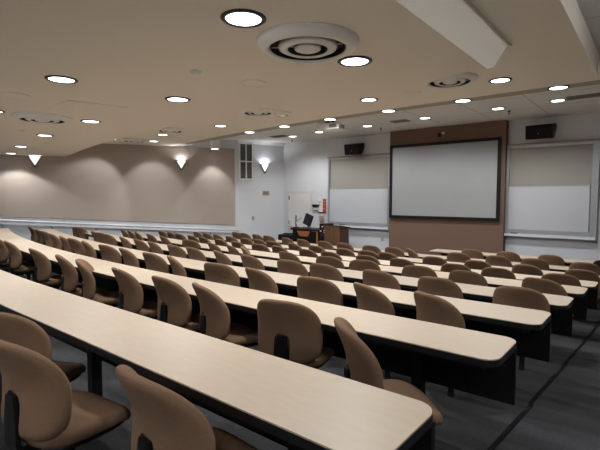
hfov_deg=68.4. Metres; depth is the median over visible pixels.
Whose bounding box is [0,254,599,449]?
floor
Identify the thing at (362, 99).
recessed light
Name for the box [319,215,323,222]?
wall phone
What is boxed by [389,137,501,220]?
projection screen
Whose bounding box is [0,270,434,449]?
desk
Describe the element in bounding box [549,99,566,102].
recessed light
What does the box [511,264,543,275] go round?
chair
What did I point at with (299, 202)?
door
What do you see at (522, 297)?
chair
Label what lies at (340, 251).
chair
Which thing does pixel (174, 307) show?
chair
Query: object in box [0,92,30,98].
ceiling speaker
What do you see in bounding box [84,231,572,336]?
desk
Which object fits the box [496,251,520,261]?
chair
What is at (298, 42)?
ceiling vent
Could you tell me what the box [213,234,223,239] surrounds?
chair
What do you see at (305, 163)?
wall
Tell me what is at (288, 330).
chair
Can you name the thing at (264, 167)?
wall sconce
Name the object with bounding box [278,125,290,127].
recessed light
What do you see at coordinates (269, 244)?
chair
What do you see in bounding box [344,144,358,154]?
grille
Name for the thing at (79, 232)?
chair
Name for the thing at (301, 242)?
chair
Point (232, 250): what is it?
chair
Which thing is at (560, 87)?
recessed light
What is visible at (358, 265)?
chair
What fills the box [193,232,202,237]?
chair
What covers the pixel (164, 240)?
chair
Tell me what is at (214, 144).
light
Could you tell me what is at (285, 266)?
chair
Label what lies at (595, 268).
chair
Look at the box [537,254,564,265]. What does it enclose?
chair
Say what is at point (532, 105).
ceiling
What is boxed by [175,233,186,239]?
chair
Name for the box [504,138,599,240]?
whiteboard
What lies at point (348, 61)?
recessed light
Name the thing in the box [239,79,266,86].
ceiling speaker
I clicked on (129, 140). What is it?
ceiling vent
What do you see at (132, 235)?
chair
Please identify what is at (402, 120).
ceiling vent
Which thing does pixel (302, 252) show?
chair
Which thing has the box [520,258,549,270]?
chair
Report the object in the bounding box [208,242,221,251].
chair
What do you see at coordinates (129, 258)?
chair
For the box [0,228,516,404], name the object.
desk
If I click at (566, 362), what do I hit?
edging strip
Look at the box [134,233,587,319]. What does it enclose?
desk
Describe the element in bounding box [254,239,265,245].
chair
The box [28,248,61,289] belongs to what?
chair
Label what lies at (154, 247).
chair
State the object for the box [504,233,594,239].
marker tray
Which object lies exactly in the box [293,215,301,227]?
camera
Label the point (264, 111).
ceiling vent
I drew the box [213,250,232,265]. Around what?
chair
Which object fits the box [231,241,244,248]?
chair
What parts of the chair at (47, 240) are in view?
backrest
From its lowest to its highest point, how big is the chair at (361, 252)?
0.889 m
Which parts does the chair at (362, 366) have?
backrest, seat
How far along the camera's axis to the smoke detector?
4.15 m
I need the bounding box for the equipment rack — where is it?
[319,223,333,240]
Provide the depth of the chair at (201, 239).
11.42 m
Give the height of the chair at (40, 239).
0.889 m
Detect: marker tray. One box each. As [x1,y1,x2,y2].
[340,225,388,229]
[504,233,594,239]
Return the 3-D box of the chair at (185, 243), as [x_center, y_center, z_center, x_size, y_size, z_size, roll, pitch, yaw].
[-2.336,0.745,9.862,0.522,0.889,0.588,2,4,25]
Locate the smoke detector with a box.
[190,69,201,75]
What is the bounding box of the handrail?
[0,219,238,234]
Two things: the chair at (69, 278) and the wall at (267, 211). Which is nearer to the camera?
the chair at (69, 278)
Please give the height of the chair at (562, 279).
0.889 m
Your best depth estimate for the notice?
14.84 m
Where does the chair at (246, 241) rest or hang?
on the floor
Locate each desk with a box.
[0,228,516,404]
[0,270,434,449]
[40,229,550,361]
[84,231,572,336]
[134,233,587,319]
[185,236,597,309]
[222,237,599,299]
[251,237,568,271]
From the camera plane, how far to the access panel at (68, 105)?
5.85 m
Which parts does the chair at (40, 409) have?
backrest, seat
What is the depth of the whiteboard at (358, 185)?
13.83 m
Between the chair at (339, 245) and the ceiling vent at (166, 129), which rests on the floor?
the chair at (339, 245)
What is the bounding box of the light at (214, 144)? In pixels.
[210,139,218,149]
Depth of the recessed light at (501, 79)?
6.12 m
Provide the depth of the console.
13.69 m
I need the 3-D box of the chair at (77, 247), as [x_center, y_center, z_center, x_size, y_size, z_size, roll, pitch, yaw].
[-4.025,0.669,8.286,0.522,0.889,0.588,3,5,38]
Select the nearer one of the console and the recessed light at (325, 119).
the recessed light at (325, 119)
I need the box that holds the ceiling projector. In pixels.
[317,121,344,131]
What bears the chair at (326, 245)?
on the floor
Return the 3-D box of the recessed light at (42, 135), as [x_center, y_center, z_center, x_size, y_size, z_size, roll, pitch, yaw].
[-4.921,-1.726,8.520,0.304,0.014,0.304,3,5,39]
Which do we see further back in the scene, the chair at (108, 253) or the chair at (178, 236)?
the chair at (178, 236)
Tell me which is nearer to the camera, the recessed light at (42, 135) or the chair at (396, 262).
the chair at (396, 262)
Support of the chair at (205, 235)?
on the floor
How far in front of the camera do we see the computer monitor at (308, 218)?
13.96 m
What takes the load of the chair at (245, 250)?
on the floor
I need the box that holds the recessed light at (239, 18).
[220,9,265,27]
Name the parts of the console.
inlay panel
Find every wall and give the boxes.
[0,140,283,240]
[284,112,599,260]
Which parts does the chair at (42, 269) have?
backrest, seat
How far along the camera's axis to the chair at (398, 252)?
10.09 m
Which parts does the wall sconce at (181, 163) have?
lamp shade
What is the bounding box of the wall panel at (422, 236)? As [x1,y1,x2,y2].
[389,120,508,255]
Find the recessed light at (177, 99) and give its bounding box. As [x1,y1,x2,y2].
[165,96,189,102]
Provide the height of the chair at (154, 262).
0.889 m
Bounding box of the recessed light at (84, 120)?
[80,119,100,122]
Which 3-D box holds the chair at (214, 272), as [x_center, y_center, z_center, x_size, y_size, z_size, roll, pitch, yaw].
[-0.855,0.858,5.300,0.522,0.889,0.588,2,4,30]
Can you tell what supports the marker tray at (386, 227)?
on the whiteboard at (358, 185)
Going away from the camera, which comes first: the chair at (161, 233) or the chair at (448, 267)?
the chair at (448, 267)
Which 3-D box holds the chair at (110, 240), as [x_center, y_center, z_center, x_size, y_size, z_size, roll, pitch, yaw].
[-4.262,0.629,10.295,0.522,0.889,0.588,4,5,44]
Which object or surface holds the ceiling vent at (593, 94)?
attached to the ceiling at (532, 105)
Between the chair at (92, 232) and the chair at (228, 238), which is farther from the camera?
the chair at (228, 238)
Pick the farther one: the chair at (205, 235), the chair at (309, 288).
the chair at (205, 235)
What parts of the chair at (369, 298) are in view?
backrest, post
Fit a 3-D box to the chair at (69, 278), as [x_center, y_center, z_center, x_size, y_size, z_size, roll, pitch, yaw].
[-2.674,0.789,5.439,0.588,0.889,0.522,-3,4,-36]
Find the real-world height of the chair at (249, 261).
0.889 m
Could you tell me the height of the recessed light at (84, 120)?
0.014 m
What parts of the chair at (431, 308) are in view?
backrest, post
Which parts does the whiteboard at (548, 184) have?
rail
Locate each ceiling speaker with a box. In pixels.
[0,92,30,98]
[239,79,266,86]
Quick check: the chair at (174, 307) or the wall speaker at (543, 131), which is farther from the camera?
the wall speaker at (543, 131)
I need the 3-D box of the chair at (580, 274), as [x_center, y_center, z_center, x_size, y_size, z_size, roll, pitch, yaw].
[4.494,1.112,7.033,0.522,0.889,0.588,3,5,41]
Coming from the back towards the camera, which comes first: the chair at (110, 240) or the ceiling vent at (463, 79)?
the chair at (110, 240)
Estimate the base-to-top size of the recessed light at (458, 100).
0.014 m
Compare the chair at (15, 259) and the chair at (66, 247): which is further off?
the chair at (66, 247)
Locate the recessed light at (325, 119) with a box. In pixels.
[323,118,336,120]
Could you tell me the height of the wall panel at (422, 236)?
3.980 m
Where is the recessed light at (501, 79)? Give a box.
[488,77,511,83]
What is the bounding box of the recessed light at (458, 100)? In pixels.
[453,99,471,102]
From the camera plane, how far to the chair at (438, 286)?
4.61 m
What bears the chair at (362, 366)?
on the floor
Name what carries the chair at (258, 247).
on the floor
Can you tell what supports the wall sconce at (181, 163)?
attached to the acoustic panel at (116, 182)
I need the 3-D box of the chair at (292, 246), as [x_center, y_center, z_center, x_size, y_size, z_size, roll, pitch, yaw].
[-0.004,0.869,10.881,0.588,0.889,0.523,-3,5,-41]
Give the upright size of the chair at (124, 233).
0.889 m
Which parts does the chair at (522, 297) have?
post, backrest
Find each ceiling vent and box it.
[11,112,71,124]
[121,138,147,142]
[156,127,184,132]
[241,108,274,116]
[256,22,358,63]
[269,135,287,137]
[389,119,409,122]
[423,72,477,88]
[566,93,599,99]
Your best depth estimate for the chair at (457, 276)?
5.57 m
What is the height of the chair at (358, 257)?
0.889 m
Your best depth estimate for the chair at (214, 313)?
3.45 m
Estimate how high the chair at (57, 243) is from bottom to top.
0.889 m
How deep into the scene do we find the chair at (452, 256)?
9.17 m
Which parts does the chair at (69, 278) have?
backrest, seat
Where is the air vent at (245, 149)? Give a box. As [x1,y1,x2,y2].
[239,143,252,179]
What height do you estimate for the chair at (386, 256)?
0.889 m
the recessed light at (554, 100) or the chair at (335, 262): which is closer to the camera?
the chair at (335, 262)
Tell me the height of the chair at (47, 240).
0.889 m
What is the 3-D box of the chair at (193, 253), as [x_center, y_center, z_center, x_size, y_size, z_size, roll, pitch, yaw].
[-1.657,0.800,7.603,0.588,0.889,0.522,-3,5,-43]
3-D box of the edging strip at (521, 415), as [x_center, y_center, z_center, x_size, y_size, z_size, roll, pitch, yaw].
[0.640,1.405,2.150,0.029,0.219,3.605,3,5,42]
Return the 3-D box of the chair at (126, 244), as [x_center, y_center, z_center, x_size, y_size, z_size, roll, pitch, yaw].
[-3.575,0.678,9.519,0.588,0.889,0.522,-2,4,-34]
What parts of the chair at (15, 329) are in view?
backrest, seat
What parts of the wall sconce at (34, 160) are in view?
lamp shade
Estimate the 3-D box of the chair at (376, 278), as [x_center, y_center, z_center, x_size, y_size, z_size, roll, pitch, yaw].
[1.031,0.945,5.297,0.522,0.889,0.588,3,5,43]
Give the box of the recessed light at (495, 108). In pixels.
[490,107,504,109]
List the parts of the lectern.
panel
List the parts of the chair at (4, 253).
backrest, seat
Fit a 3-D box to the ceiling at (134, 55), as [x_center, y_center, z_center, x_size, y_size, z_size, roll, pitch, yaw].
[-4.422,-1.935,6.117,21.116,0.710,12.888,3,5,39]
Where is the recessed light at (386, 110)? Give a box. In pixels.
[381,109,396,112]
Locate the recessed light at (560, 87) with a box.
[547,85,569,90]
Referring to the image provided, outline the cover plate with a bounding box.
[268,111,290,115]
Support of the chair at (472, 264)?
on the floor
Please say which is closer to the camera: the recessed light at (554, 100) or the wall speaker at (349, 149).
the recessed light at (554, 100)
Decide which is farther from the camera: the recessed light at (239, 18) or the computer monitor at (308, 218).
the computer monitor at (308, 218)
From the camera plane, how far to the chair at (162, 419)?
1.49 m
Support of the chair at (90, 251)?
on the floor
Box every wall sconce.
[27,156,41,166]
[175,160,186,169]
[260,164,269,173]
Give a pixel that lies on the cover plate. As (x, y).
(277, 113)
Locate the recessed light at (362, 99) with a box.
[360,98,377,101]
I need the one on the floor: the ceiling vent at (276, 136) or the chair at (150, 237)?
the chair at (150, 237)
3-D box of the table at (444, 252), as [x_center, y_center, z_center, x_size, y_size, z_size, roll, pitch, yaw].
[5.205,1.077,9.109,5.106,0.760,0.476,3,5,39]
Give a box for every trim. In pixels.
[176,80,599,146]
[237,140,284,145]
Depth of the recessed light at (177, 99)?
5.36 m
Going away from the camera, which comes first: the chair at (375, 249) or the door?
the chair at (375, 249)
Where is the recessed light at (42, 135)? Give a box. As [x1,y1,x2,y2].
[36,134,53,136]
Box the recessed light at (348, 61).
[337,55,371,66]
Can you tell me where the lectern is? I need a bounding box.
[323,225,349,245]
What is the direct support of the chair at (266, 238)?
on the floor
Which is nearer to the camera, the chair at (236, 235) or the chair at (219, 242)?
the chair at (219, 242)
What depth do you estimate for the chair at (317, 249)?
10.14 m
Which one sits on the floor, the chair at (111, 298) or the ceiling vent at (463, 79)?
the chair at (111, 298)
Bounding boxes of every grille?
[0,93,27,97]
[241,81,263,85]
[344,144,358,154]
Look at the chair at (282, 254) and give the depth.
7.46 m
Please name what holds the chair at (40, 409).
on the floor
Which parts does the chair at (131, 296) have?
backrest, seat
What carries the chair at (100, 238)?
on the floor
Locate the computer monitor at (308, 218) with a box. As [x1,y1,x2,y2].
[303,213,313,227]
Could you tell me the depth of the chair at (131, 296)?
4.24 m
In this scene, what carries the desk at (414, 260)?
on the floor
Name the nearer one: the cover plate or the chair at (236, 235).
the cover plate
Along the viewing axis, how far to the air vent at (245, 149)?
15.03 m
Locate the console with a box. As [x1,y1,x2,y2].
[290,227,318,243]
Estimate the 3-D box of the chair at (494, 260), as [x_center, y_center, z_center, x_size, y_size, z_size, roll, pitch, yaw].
[4.027,1.027,8.905,0.522,0.889,0.588,3,5,39]
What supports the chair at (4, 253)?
on the floor
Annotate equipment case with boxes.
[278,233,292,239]
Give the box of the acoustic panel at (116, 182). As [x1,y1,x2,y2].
[0,144,234,224]
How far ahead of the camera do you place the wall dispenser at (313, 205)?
14.93 m
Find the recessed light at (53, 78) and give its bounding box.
[44,75,77,83]
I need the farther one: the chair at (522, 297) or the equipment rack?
the equipment rack
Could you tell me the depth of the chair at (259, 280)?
4.59 m
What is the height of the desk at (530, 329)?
0.745 m
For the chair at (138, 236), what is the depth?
11.68 m
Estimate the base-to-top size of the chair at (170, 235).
0.889 m
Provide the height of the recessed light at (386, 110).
0.014 m
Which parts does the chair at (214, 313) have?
backrest, seat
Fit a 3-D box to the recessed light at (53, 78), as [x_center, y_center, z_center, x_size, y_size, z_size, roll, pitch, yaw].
[-2.411,-1.470,4.465,0.304,0.014,0.304,3,5,39]
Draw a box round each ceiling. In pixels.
[0,0,599,156]
[219,0,599,142]
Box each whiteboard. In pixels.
[327,153,389,230]
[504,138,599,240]
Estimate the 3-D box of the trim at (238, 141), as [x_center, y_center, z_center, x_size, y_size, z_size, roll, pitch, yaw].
[-1.327,-2.825,15.278,1.803,0.090,0.090,-2,4,-31]
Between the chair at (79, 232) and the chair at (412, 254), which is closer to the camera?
the chair at (412, 254)
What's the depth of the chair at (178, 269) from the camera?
5.50 m
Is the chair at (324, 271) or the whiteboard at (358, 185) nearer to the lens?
the chair at (324, 271)
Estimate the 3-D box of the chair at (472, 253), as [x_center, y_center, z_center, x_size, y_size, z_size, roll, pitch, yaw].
[3.935,0.960,10.008,0.523,0.889,0.588,3,5,37]
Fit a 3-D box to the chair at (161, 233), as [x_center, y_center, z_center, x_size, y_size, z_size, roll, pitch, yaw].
[-4.105,0.609,13.741,0.588,0.889,0.522,-3,5,-43]
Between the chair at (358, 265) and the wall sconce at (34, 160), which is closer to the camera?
the chair at (358, 265)
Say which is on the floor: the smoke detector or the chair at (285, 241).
the chair at (285, 241)
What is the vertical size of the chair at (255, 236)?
0.889 m
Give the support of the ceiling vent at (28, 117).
in the ceiling at (134, 55)
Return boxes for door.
[288,191,311,240]
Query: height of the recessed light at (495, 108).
0.014 m
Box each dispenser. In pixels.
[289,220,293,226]
[311,204,319,210]
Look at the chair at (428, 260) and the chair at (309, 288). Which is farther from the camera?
the chair at (428, 260)
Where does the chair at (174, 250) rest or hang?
on the floor
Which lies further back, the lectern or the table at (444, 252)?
the lectern
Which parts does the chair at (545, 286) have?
backrest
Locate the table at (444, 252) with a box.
[429,249,594,266]
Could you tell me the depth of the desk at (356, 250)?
9.77 m
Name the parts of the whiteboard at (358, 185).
rail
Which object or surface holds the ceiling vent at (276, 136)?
attached to the ceiling at (532, 105)
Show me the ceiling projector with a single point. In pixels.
(329, 126)
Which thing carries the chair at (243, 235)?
on the floor
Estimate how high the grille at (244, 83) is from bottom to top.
0.004 m
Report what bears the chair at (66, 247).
on the floor
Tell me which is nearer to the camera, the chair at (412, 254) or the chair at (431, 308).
the chair at (431, 308)
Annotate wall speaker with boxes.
[344,143,364,154]
[525,123,556,139]
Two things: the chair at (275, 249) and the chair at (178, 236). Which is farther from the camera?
the chair at (178, 236)
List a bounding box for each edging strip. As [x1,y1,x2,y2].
[487,403,532,449]
[528,319,599,403]
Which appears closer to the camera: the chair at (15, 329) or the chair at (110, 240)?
the chair at (15, 329)
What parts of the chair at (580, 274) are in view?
backrest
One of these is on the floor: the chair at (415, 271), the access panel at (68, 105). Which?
the chair at (415, 271)
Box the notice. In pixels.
[318,199,325,212]
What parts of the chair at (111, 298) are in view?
backrest, seat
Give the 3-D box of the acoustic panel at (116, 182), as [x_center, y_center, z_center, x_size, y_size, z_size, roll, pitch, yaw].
[-9.867,-1.094,11.967,16.410,2.558,0.034,-1,4,-21]
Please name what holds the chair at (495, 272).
on the floor
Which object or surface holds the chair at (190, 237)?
on the floor
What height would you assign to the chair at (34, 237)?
0.889 m
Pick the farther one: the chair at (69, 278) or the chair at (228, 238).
the chair at (228, 238)
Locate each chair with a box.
[0,239,31,272]
[0,312,85,403]
[0,339,130,449]
[4,241,34,279]
[28,226,37,242]
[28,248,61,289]
[34,229,42,244]
[39,231,62,249]
[49,233,62,249]
[55,254,108,296]
[59,236,70,251]
[67,238,85,255]
[72,227,88,239]
[75,259,118,306]
[81,240,96,258]
[91,231,96,241]
[95,232,105,243]
[98,244,121,263]
[103,234,117,245]
[111,267,157,318]
[115,365,258,449]
[119,236,131,248]
[119,248,138,267]
[120,229,129,237]
[127,230,136,238]
[133,239,149,251]
[134,232,143,240]
[142,252,168,273]
[146,234,157,242]
[148,241,163,254]
[152,275,199,332]
[158,231,167,237]
[159,236,171,244]
[167,232,175,238]
[167,244,187,258]
[167,255,186,276]
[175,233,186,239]
[182,240,201,249]
[186,247,206,261]
[187,235,199,242]
[192,282,257,347]
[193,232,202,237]
[198,237,210,243]
[202,233,213,239]
[204,262,240,286]
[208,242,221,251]
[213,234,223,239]
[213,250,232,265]
[215,239,227,246]
[225,236,237,242]
[226,245,240,255]
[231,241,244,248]
[232,232,240,238]
[240,233,251,239]
[240,238,253,244]
[240,246,250,254]
[241,254,264,269]
[245,267,277,293]
[252,234,263,240]
[252,244,269,251]
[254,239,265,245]
[257,299,333,368]
[263,235,275,242]
[266,241,281,247]
[272,246,287,252]
[277,259,308,275]
[279,251,301,263]
[281,237,293,244]
[288,243,301,250]
[297,239,310,247]
[297,276,342,305]
[299,249,317,257]
[309,245,324,252]
[309,263,343,281]
[316,256,344,268]
[318,241,333,249]
[321,251,342,260]
[334,317,442,425]
[336,248,355,256]
[337,243,353,251]
[348,260,380,270]
[353,282,394,378]
[356,255,380,264]
[358,250,378,259]
[362,245,380,253]
[362,269,400,289]
[378,252,397,260]
[385,247,404,256]
[390,258,414,266]
[401,265,436,277]
[406,248,419,258]
[414,291,464,396]
[418,276,463,298]
[422,256,446,265]
[440,263,470,272]
[447,252,470,262]
[448,270,487,286]
[461,249,483,258]
[464,260,490,269]
[481,267,515,279]
[485,255,511,266]
[493,286,549,370]
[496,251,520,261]
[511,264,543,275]
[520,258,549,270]
[522,277,573,315]
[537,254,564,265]
[541,273,580,286]
[564,269,599,321]
[569,262,599,275]
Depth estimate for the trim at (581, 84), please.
8.03 m
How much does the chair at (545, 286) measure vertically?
0.889 m
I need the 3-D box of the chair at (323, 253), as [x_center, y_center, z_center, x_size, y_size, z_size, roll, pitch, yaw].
[0.691,0.931,8.646,0.523,0.889,0.588,3,5,40]
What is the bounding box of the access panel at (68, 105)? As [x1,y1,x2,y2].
[46,100,127,114]
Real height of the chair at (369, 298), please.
0.889 m
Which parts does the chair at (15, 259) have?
backrest, seat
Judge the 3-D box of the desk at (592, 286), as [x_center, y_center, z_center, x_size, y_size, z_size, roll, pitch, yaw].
[-0.045,0.955,9.802,11.129,0.743,0.841,3,5,44]
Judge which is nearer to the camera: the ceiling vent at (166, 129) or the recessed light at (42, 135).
the recessed light at (42, 135)

